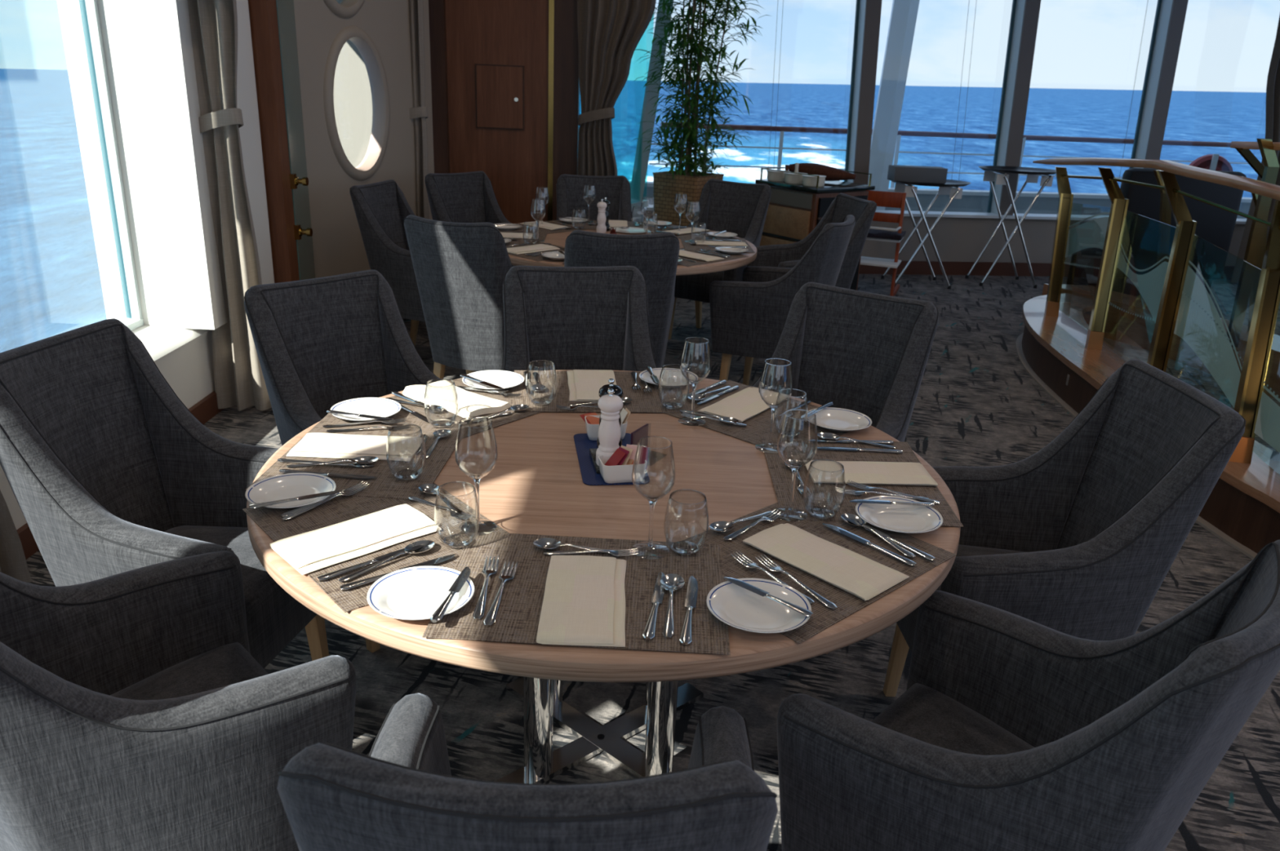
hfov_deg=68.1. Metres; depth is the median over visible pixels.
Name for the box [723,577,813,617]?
butter knife
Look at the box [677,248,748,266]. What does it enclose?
placemat
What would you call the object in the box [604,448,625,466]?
sachet
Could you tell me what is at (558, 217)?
butter knife
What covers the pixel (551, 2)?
trim
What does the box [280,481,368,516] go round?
fork
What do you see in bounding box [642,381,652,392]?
fork
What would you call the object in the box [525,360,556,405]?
tumbler
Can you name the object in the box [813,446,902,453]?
table knife
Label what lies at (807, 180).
dish
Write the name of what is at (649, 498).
bowl
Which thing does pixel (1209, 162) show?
lifebuoy
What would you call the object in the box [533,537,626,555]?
spoon
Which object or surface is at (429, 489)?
spoon
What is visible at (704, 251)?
soup spoon
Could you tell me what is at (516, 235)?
napkin
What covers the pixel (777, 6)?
blind cord
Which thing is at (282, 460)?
table knife
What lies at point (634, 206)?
tumbler
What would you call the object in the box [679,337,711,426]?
wine glass
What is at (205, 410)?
baseboard
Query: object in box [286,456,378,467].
soup spoon
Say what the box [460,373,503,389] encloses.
butter knife
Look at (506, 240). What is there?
bread plate
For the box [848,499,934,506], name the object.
butter knife
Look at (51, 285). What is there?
sea
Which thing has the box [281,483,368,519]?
fork
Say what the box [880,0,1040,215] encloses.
window
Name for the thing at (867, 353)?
armchair
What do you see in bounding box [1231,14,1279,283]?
curtain
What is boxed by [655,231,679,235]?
spoon
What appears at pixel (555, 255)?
bread plate
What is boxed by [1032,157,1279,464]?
balustrade
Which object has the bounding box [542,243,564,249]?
spoon
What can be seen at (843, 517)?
soup spoon
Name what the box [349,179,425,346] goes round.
armchair
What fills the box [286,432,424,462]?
napkin
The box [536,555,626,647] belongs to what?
napkin
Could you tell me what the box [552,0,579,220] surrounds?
trim
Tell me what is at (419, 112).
curtain
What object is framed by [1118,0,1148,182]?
blind cord
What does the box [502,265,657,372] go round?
armchair
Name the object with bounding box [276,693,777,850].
armchair
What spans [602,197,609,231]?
mill
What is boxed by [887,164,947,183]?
box
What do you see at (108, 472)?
armchair
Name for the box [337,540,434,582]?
soup spoon
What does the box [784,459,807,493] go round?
spoon
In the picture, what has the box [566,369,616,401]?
napkin
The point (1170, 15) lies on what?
window
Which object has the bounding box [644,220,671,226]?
bread plate
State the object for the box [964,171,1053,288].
tray stand
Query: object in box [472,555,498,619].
fork
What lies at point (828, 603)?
fork
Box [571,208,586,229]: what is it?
tumbler
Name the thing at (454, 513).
fork
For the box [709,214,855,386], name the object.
armchair
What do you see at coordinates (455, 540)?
tumbler
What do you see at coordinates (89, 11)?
window frame
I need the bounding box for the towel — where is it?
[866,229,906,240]
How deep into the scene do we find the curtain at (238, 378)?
4.17 m
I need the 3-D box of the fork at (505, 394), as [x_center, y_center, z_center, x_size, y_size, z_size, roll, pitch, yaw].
[-0.408,-0.093,2.545,0.195,0.009,0.026,9,21,17]
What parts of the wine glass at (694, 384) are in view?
stem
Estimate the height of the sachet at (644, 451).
0.047 m
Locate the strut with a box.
[867,0,919,210]
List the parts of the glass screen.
clamp plate, clamp plate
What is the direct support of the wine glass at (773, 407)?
on the placemat at (823, 495)
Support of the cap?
on the outer coaming
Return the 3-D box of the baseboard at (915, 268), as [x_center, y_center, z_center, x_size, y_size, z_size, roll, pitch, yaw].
[3.399,-1.439,8.709,6.730,0.120,1.035,2,20,0]
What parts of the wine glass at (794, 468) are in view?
stem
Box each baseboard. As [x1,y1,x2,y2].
[16,391,223,559]
[858,261,1234,279]
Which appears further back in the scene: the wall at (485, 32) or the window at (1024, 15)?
the window at (1024, 15)
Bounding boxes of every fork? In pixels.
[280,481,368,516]
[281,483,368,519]
[322,417,406,427]
[326,424,411,432]
[408,496,475,519]
[414,434,427,459]
[451,412,511,424]
[455,385,508,393]
[460,387,521,396]
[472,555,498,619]
[483,561,517,626]
[506,243,528,247]
[543,547,638,556]
[557,405,598,409]
[631,371,640,390]
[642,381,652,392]
[680,412,746,426]
[723,509,783,540]
[730,551,814,604]
[755,554,837,608]
[777,400,811,417]
[789,467,811,494]
[835,487,928,499]
[846,480,939,503]
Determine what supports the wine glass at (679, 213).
on the placemat at (670, 226)
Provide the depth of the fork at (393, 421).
2.28 m
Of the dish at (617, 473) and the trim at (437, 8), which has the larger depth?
the trim at (437, 8)
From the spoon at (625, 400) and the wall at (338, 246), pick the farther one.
the wall at (338, 246)
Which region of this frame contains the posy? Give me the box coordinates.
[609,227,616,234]
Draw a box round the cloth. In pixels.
[788,163,856,181]
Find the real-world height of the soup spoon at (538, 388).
0.011 m
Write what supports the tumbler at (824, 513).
on the placemat at (823, 495)
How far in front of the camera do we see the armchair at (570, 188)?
6.11 m
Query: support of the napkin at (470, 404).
on the placemat at (497, 421)
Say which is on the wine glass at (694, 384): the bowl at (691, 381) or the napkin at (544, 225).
the bowl at (691, 381)
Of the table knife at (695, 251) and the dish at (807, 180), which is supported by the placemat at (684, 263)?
the table knife at (695, 251)
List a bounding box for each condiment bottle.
[785,164,789,170]
[794,163,799,172]
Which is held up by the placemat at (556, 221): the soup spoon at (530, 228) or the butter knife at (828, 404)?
the soup spoon at (530, 228)
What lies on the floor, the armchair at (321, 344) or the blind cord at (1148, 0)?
the armchair at (321, 344)
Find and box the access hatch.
[475,63,524,130]
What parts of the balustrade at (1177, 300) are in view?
post, infill rod, post, infill rod, handrail, post, infill rod, post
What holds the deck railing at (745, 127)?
on the deck
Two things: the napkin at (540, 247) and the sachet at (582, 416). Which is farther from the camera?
the napkin at (540, 247)
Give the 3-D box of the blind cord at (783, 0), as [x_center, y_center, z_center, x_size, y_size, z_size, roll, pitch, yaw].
[1.173,-3.314,7.822,0.090,2.828,0.016,2,20,0]
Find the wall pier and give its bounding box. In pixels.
[248,0,299,283]
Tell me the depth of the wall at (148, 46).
4.06 m
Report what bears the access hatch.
attached to the wall at (485, 32)
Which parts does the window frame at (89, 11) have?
frame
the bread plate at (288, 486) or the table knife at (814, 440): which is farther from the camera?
the table knife at (814, 440)
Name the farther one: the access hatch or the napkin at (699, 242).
the access hatch
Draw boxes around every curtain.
[0,490,31,582]
[187,0,271,411]
[408,0,429,219]
[577,0,656,176]
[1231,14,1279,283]
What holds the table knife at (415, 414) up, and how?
on the placemat at (497, 421)
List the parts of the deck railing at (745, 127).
post, wire rail, post, rail, wire rail, post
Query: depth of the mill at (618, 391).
2.09 m
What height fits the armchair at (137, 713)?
0.975 m
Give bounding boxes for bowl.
[454,420,497,479]
[631,440,675,501]
[680,341,711,383]
[758,362,792,408]
[777,413,817,468]
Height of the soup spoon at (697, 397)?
0.011 m
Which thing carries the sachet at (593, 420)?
in the dish at (592, 430)
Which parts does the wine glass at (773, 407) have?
stem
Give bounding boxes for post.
[630,0,673,202]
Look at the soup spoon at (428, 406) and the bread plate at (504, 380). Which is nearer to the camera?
the soup spoon at (428, 406)
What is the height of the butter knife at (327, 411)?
0.006 m
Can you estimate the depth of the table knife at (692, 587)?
1.54 m
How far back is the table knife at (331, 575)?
1.62 m
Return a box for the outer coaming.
[640,186,1250,222]
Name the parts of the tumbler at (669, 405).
glass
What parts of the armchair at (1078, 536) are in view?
leg, seat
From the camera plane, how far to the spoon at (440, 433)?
2.22 m
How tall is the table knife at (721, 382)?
0.006 m
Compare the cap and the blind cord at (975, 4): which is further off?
the cap
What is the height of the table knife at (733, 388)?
0.006 m
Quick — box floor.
[26,274,1279,850]
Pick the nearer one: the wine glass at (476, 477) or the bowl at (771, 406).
the wine glass at (476, 477)
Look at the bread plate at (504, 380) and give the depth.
2.64 m
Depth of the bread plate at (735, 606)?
1.55 m
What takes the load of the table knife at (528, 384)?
on the placemat at (642, 402)
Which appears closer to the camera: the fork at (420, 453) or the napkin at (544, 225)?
the fork at (420, 453)
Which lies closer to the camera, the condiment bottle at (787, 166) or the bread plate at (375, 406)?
the bread plate at (375, 406)
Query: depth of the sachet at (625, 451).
2.02 m
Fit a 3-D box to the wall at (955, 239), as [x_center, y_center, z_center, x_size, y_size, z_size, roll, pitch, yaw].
[3.090,-1.470,8.116,7.343,0.560,2.404,2,20,0]
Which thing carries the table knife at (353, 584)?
on the placemat at (341, 508)
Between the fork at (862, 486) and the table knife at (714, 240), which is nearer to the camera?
the fork at (862, 486)
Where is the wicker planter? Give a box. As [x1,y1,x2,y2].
[653,170,724,226]
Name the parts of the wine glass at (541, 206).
stem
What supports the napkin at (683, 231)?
on the placemat at (670, 226)
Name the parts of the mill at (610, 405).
knob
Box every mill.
[595,199,606,233]
[595,388,622,466]
[596,378,623,448]
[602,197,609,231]
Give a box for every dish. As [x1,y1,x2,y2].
[584,415,627,440]
[598,455,647,484]
[766,169,788,181]
[784,172,806,184]
[802,174,826,186]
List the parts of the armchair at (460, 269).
leg, leg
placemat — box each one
[242,482,508,613]
[245,413,471,499]
[389,377,540,439]
[422,531,730,655]
[497,229,548,244]
[505,242,564,261]
[509,370,689,413]
[514,220,585,233]
[573,220,655,231]
[654,224,713,238]
[664,380,848,447]
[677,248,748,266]
[680,235,755,253]
[682,502,955,644]
[760,435,963,527]
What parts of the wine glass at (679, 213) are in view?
stem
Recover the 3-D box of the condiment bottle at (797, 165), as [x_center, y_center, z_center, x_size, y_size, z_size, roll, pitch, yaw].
[1.158,-1.876,7.008,0.044,0.130,0.044,2,20,0]
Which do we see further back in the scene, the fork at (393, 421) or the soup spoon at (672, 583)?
the fork at (393, 421)
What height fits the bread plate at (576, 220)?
0.017 m
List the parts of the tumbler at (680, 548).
glass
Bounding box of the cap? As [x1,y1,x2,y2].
[629,181,1252,202]
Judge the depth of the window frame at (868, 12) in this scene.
8.02 m
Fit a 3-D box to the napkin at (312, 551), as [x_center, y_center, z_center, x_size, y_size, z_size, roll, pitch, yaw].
[-0.515,0.201,1.731,0.276,0.010,0.137,-16,27,-41]
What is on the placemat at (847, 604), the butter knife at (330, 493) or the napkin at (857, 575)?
the napkin at (857, 575)
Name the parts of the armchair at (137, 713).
seat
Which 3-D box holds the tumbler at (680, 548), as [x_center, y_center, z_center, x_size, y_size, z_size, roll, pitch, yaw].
[0.084,0.178,1.719,0.082,0.108,0.082,2,20,0]
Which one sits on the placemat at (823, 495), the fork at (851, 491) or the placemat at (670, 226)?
the fork at (851, 491)
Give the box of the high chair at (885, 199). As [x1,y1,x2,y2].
[860,190,906,296]
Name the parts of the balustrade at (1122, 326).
post, post, handrail, post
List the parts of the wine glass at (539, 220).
stem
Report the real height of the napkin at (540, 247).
0.010 m
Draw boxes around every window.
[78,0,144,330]
[323,0,364,18]
[323,25,390,181]
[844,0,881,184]
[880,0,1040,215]
[1017,0,1188,215]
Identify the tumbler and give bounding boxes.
[386,423,426,480]
[423,378,458,427]
[434,481,479,548]
[522,221,538,244]
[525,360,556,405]
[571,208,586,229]
[631,205,644,225]
[643,213,657,233]
[657,364,688,409]
[663,488,708,555]
[690,222,706,242]
[773,388,808,437]
[803,459,845,519]
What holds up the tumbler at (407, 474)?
on the placemat at (385, 486)
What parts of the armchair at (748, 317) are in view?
leg, leg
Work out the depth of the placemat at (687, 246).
5.02 m
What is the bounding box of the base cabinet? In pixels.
[755,167,875,290]
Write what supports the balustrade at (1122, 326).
on the floor
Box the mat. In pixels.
[573,433,649,485]
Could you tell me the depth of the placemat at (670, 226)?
5.44 m
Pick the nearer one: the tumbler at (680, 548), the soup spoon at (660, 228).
the tumbler at (680, 548)
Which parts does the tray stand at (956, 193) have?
leg, leg, leg, leg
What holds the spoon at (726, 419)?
on the placemat at (759, 424)
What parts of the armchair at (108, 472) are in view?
seat, leg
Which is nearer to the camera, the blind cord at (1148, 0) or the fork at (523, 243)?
the fork at (523, 243)
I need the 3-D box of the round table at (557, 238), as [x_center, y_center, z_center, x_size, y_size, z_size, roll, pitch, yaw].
[-0.153,-0.637,5.178,1.522,0.745,1.522,2,20,0]
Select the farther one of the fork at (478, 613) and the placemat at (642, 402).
the placemat at (642, 402)
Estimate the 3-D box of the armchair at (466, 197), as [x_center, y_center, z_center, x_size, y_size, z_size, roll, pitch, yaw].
[-0.989,-1.058,5.914,0.609,0.975,0.562,21,27,41]
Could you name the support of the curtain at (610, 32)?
hanging from the ceiling
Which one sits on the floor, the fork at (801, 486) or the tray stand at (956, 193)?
the tray stand at (956, 193)
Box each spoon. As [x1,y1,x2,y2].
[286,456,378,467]
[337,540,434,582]
[386,397,444,412]
[418,484,466,516]
[422,429,451,458]
[471,404,528,422]
[521,226,535,229]
[530,372,546,391]
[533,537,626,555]
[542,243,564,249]
[549,226,573,231]
[568,397,632,405]
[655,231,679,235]
[657,226,680,229]
[660,573,684,638]
[680,409,738,424]
[688,386,730,400]
[700,249,729,256]
[704,237,738,240]
[709,511,775,532]
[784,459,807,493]
[817,432,895,448]
[840,513,915,557]
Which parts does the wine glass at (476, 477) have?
stem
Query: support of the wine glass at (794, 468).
on the placemat at (823, 495)
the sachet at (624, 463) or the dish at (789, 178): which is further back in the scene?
the dish at (789, 178)
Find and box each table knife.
[277,458,373,466]
[279,469,377,479]
[316,545,423,581]
[339,554,455,590]
[391,391,442,412]
[395,400,432,422]
[523,370,532,395]
[524,250,553,255]
[642,572,665,640]
[679,576,697,645]
[684,380,726,398]
[694,250,728,257]
[697,386,738,404]
[714,240,742,241]
[808,439,893,444]
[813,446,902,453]
[822,523,916,566]
[846,518,936,560]
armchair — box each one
[0,318,328,669]
[0,551,355,850]
[244,270,442,653]
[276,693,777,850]
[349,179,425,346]
[404,214,512,380]
[424,171,513,266]
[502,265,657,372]
[555,173,633,222]
[564,230,679,368]
[667,178,771,339]
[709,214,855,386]
[746,193,876,288]
[751,282,938,654]
[777,539,1279,850]
[883,359,1245,697]
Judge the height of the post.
3.456 m
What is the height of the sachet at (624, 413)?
0.046 m
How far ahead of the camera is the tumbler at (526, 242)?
4.81 m
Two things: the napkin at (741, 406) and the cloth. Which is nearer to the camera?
the napkin at (741, 406)
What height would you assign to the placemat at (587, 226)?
0.001 m
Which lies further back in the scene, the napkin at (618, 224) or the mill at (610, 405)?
the napkin at (618, 224)
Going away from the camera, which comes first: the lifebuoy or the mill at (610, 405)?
the mill at (610, 405)
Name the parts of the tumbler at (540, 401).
glass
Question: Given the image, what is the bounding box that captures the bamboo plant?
[633,0,771,179]
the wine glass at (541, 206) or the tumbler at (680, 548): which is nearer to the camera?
the tumbler at (680, 548)
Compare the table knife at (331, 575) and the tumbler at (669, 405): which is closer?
the table knife at (331, 575)
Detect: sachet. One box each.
[580,413,591,424]
[583,413,599,424]
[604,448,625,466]
[617,447,629,465]
[620,408,627,423]
[620,445,632,465]
[622,408,631,423]
[625,446,633,465]
[626,444,641,464]
[639,446,648,470]
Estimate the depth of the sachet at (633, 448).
2.03 m
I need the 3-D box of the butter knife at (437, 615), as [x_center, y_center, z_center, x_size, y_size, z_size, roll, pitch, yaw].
[-0.301,0.269,1.522,0.019,0.006,0.172,5,20,7]
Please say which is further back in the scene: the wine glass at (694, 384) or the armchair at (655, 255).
the armchair at (655, 255)
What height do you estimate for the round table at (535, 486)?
0.745 m
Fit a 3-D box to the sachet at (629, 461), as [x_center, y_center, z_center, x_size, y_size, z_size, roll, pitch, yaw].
[-0.028,0.070,2.041,0.034,0.039,0.038,15,24,32]
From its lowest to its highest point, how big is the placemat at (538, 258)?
0.001 m
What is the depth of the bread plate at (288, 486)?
1.91 m
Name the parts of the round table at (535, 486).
leg, leg, leg, leg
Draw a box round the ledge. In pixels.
[1015,293,1279,559]
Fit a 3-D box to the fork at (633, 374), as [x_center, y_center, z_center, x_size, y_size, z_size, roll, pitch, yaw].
[-0.013,-0.127,2.686,0.026,0.009,0.195,1,20,-4]
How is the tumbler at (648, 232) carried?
on the round table at (557, 238)
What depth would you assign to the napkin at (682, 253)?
4.63 m
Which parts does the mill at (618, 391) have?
knob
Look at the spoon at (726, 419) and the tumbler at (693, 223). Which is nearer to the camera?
the spoon at (726, 419)
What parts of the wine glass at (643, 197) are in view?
stem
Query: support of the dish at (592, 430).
on the mat
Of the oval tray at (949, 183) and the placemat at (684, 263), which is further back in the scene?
the oval tray at (949, 183)
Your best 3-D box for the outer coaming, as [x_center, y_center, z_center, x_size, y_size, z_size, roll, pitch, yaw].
[3.474,-2.039,9.573,9.306,0.580,1.449,2,20,0]
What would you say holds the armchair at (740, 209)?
on the floor
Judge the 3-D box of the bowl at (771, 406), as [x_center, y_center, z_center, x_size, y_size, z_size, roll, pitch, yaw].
[0.314,-0.095,2.189,0.078,0.108,0.078,2,20,0]
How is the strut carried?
on the deck
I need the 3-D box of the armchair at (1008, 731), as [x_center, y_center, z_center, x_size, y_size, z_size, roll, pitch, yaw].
[0.612,0.602,1.555,0.609,0.975,0.562,20,26,39]
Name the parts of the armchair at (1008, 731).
seat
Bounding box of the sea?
[0,68,1266,352]
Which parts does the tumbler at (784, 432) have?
glass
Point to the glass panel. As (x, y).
(1215, 227)
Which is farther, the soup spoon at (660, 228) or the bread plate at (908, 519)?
the soup spoon at (660, 228)
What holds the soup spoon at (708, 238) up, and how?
on the placemat at (687, 246)
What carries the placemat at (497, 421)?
on the round table at (535, 486)
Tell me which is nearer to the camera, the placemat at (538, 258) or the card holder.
the card holder
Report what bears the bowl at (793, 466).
on the wine glass at (794, 468)
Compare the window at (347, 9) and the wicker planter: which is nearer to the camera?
the window at (347, 9)
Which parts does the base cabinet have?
gallery post, gallery rail, drawer, drawer, gallery rail, gallery post, gallery rail, gallery post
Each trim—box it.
[428,0,450,173]
[547,0,554,221]
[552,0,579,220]
[644,204,1246,224]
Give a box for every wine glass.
[454,416,497,535]
[530,198,545,242]
[535,186,548,223]
[582,184,595,222]
[631,435,675,559]
[640,196,654,234]
[674,193,687,230]
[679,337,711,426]
[684,200,700,242]
[755,358,792,453]
[775,408,817,521]
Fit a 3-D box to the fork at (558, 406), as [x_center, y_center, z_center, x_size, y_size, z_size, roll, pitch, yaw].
[-0.132,-0.049,2.457,0.170,0.009,0.026,-2,21,-13]
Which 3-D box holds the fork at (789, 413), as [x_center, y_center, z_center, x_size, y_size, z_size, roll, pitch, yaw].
[0.414,-0.046,2.512,0.026,0.009,0.195,14,23,29]
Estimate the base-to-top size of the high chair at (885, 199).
0.800 m
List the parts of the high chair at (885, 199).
seat, foot rail, rail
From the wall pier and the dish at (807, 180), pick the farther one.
the dish at (807, 180)
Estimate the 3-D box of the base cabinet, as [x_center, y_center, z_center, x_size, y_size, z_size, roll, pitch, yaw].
[1.276,-1.421,7.124,0.620,0.965,0.620,-13,25,-35]
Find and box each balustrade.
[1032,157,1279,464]
[1041,138,1279,399]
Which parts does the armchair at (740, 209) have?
leg, leg, seat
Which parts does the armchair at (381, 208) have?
leg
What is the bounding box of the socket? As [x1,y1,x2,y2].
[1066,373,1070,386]
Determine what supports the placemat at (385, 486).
on the round table at (535, 486)
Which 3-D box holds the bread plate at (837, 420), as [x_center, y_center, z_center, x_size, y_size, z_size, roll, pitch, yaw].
[0.505,-0.010,2.418,0.170,0.017,0.170,-7,22,-23]
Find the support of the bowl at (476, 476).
on the wine glass at (476, 477)
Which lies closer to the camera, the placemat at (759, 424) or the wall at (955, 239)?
the placemat at (759, 424)
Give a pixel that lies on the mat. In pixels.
(583, 444)
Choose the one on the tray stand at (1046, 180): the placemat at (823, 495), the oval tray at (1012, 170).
the oval tray at (1012, 170)
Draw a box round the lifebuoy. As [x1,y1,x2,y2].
[1188,154,1232,171]
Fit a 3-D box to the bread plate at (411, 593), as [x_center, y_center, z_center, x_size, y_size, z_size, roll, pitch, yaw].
[-0.354,0.276,1.534,0.170,0.017,0.170,-5,21,-20]
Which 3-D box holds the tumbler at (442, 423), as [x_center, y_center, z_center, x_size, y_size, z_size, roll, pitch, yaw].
[-0.480,-0.052,2.285,0.082,0.108,0.082,2,20,0]
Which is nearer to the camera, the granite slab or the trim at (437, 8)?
the granite slab
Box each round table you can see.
[246,369,960,783]
[508,220,756,275]
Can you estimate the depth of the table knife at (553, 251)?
4.55 m
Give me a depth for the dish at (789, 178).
6.83 m
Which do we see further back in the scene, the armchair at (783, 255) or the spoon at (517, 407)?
the armchair at (783, 255)
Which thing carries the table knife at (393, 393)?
on the placemat at (497, 421)
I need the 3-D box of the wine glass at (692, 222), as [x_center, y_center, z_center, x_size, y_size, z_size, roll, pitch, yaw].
[0.280,-1.089,5.058,0.078,0.213,0.078,2,20,0]
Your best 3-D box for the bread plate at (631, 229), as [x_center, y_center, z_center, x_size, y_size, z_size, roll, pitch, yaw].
[-0.055,-1.108,5.381,0.220,0.008,0.220,2,20,0]
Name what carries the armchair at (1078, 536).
on the floor
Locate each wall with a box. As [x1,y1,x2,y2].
[0,0,274,529]
[293,0,434,278]
[333,0,372,167]
[444,0,579,223]
[631,200,648,209]
[631,207,1245,266]
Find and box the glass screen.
[275,0,315,279]
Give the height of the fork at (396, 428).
0.009 m
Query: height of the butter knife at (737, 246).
0.006 m
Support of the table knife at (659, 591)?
on the placemat at (517, 620)
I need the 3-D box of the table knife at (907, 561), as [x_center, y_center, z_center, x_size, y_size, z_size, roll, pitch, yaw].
[0.431,0.222,1.786,0.019,0.006,0.210,-14,26,-38]
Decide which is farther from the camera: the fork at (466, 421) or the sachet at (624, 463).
the fork at (466, 421)
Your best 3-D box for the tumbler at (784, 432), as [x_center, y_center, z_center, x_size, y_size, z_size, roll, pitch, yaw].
[0.369,-0.029,2.319,0.082,0.108,0.082,2,20,0]
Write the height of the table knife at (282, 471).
0.006 m
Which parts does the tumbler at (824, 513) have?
glass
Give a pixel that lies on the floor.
(976, 405)
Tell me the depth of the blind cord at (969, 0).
8.20 m
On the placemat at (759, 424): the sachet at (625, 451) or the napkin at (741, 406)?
the napkin at (741, 406)
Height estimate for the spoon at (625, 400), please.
0.011 m
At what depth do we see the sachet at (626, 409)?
2.25 m
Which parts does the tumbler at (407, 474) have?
glass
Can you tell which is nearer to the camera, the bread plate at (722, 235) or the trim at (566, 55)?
the bread plate at (722, 235)
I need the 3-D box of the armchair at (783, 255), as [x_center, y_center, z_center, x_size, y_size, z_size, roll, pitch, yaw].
[0.993,-0.851,5.576,0.609,0.975,0.562,-3,21,-15]
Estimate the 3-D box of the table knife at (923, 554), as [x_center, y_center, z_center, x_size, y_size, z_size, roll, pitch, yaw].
[0.476,0.214,1.812,0.019,0.006,0.210,-13,25,-36]
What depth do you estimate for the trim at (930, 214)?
8.50 m
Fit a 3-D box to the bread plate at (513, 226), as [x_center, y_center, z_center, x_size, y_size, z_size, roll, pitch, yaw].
[-0.743,-1.103,5.266,0.170,0.017,0.170,8,21,15]
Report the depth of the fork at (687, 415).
2.40 m
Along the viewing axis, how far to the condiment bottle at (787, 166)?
7.04 m
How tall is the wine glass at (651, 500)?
0.213 m
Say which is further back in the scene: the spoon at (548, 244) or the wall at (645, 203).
the wall at (645, 203)
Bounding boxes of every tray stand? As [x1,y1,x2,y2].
[880,182,963,289]
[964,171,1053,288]
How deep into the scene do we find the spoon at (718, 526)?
1.83 m
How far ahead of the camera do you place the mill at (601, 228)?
5.25 m
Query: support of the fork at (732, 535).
on the placemat at (847, 604)
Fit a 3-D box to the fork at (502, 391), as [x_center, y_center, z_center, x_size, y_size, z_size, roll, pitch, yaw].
[-0.450,-0.101,2.564,0.195,0.009,0.026,8,21,15]
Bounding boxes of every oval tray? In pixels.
[888,178,970,186]
[978,165,1055,174]
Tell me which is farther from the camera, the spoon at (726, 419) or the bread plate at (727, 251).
the bread plate at (727, 251)
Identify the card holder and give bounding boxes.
[631,423,648,446]
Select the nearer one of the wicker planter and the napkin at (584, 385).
the napkin at (584, 385)
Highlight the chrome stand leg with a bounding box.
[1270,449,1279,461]
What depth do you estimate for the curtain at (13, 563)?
2.88 m
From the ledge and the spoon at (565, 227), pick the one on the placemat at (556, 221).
the spoon at (565, 227)
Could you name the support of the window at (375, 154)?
in the wall at (338, 246)
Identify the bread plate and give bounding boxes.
[244,472,336,508]
[329,397,401,422]
[366,566,474,620]
[462,370,524,390]
[493,223,521,230]
[503,238,511,243]
[541,251,564,260]
[559,217,587,223]
[613,226,649,233]
[639,368,698,387]
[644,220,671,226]
[706,577,811,633]
[707,231,737,238]
[715,246,748,253]
[804,407,871,431]
[855,496,942,533]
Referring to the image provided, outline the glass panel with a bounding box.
[1066,168,1246,297]
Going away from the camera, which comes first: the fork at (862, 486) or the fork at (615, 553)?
the fork at (615, 553)
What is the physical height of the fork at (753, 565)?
0.009 m
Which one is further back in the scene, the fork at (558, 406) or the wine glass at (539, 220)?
the wine glass at (539, 220)
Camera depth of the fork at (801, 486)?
2.02 m
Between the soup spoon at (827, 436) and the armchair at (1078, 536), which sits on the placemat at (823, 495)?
the soup spoon at (827, 436)
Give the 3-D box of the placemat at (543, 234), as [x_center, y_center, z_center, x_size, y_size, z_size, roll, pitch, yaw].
[-0.683,-1.005,5.032,0.360,0.001,0.468,2,20,-2]
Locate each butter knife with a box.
[248,489,342,508]
[326,410,393,419]
[429,566,470,622]
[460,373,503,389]
[558,217,582,220]
[645,366,660,385]
[715,246,746,248]
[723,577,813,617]
[800,401,833,419]
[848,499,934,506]
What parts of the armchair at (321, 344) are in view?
leg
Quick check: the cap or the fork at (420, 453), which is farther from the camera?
the cap
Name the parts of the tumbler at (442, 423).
glass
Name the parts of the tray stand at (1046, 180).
leg, leg, leg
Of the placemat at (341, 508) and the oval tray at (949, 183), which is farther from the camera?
the oval tray at (949, 183)
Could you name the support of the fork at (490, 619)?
on the placemat at (517, 620)
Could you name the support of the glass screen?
attached to the wall pier
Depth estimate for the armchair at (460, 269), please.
4.13 m
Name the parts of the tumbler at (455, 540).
glass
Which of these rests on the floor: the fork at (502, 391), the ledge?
the ledge
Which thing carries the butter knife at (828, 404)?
on the bread plate at (837, 420)
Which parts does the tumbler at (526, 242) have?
glass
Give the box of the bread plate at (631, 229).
[613,226,649,233]
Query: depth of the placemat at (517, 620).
1.58 m
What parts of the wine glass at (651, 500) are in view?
stem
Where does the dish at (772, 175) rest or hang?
on the base cabinet
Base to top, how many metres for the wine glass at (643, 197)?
0.213 m
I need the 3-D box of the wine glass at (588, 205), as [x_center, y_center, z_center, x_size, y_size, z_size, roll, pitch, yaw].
[-0.302,-1.316,5.611,0.078,0.213,0.078,2,20,0]
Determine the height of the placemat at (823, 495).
0.001 m
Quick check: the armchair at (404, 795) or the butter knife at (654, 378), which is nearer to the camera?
the armchair at (404, 795)
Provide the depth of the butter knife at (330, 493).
1.82 m
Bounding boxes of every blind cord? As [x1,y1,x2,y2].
[768,5,777,168]
[773,0,783,164]
[949,0,969,199]
[959,4,976,175]
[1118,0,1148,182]
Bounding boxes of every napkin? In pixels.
[269,503,441,575]
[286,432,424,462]
[402,379,511,419]
[500,232,533,238]
[506,244,559,254]
[521,221,568,230]
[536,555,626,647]
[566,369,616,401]
[608,220,627,227]
[662,227,709,235]
[679,249,723,261]
[694,240,747,246]
[697,386,789,422]
[742,523,909,600]
[802,460,937,486]
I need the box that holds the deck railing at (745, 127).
[648,122,1248,191]

